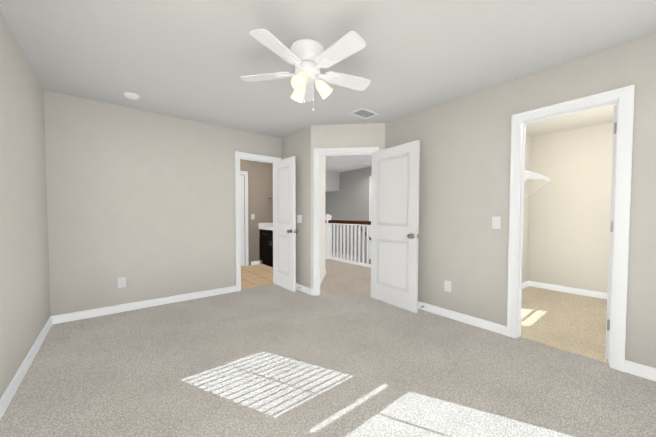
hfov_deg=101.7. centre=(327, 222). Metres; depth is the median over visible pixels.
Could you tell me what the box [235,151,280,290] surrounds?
door frame
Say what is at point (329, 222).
stair railing
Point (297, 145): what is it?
wall
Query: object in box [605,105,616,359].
closet door
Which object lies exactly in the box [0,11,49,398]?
wall
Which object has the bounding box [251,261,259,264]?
baseboard
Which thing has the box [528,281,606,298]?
baseboard
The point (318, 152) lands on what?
door frame
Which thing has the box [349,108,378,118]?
ceiling vent
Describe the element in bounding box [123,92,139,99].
smoke detector
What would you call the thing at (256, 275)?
floor
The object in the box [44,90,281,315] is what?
wall
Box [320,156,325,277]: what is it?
wall
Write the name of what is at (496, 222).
light switch
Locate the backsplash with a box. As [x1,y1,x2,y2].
[259,223,272,226]
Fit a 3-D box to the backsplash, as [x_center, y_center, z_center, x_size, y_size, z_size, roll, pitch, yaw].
[-1.421,0.050,6.374,0.487,0.100,0.019,-1,2,-39]
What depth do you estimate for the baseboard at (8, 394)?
1.89 m
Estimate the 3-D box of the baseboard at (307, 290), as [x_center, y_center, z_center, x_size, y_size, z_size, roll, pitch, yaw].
[-0.513,0.995,4.217,0.014,0.085,0.875,-1,2,-39]
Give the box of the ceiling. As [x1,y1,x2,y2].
[0,0,655,171]
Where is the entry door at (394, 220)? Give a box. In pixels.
[371,140,419,312]
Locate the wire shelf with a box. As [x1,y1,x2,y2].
[524,170,549,198]
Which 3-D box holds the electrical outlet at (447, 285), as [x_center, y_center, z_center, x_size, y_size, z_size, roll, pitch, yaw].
[1.364,0.722,3.044,0.008,0.116,0.072,-1,2,-39]
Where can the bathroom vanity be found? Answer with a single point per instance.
(266, 245)
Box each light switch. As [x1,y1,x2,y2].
[297,215,301,222]
[492,217,500,228]
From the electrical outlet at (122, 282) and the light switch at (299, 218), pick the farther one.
the light switch at (299, 218)
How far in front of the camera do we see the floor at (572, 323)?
3.24 m
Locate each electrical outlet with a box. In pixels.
[118,277,125,287]
[445,281,450,291]
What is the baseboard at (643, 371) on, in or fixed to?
attached to the wall at (464, 175)
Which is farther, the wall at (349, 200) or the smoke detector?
the wall at (349, 200)
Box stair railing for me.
[325,214,370,267]
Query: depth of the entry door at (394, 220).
3.37 m
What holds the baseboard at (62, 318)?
attached to the wall at (142, 202)
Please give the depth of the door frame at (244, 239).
6.00 m
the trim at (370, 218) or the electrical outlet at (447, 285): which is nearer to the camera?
the electrical outlet at (447, 285)
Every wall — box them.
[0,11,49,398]
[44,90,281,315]
[240,159,272,265]
[282,126,310,288]
[311,123,384,288]
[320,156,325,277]
[326,167,371,263]
[385,32,655,368]
[522,122,612,292]
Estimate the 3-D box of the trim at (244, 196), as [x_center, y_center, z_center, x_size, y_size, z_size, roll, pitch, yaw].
[-1.872,-0.036,6.014,0.012,2.032,0.002,-1,2,-39]
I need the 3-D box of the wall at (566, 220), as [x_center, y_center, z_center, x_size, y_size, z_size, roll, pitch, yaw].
[2.136,-0.118,2.257,0.004,2.440,1.800,-1,2,-39]
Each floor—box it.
[241,264,272,288]
[320,252,609,363]
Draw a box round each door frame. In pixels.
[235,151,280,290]
[240,171,247,265]
[314,147,378,294]
[507,85,633,371]
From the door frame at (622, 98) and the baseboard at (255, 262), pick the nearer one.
the door frame at (622, 98)
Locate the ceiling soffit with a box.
[325,171,338,191]
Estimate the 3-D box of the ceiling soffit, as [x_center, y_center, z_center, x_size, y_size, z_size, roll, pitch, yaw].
[-0.737,-1.234,7.726,2.085,0.550,0.860,-1,2,-39]
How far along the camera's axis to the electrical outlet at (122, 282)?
3.19 m
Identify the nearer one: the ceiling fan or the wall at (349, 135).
the ceiling fan
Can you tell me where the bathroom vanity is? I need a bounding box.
[259,227,272,266]
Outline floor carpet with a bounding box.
[0,283,655,436]
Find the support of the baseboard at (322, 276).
attached to the wall at (322, 209)
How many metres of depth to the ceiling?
2.07 m
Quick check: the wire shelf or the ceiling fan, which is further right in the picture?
the wire shelf
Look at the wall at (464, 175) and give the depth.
2.66 m
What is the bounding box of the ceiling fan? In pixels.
[241,29,370,110]
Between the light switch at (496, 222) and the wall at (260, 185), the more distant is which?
the wall at (260, 185)
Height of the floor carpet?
0.120 m
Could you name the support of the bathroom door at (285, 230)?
in the wall at (142, 202)
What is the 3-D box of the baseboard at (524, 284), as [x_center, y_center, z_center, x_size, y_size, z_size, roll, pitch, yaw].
[2.443,1.017,3.723,2.244,0.085,0.014,-1,2,-39]
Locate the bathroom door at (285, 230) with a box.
[274,156,297,291]
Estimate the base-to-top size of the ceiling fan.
0.473 m
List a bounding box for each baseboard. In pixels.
[0,317,51,419]
[50,286,235,323]
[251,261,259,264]
[296,283,311,294]
[320,269,325,283]
[418,301,655,380]
[522,281,527,288]
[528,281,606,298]
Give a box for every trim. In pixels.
[244,176,244,217]
[369,176,371,258]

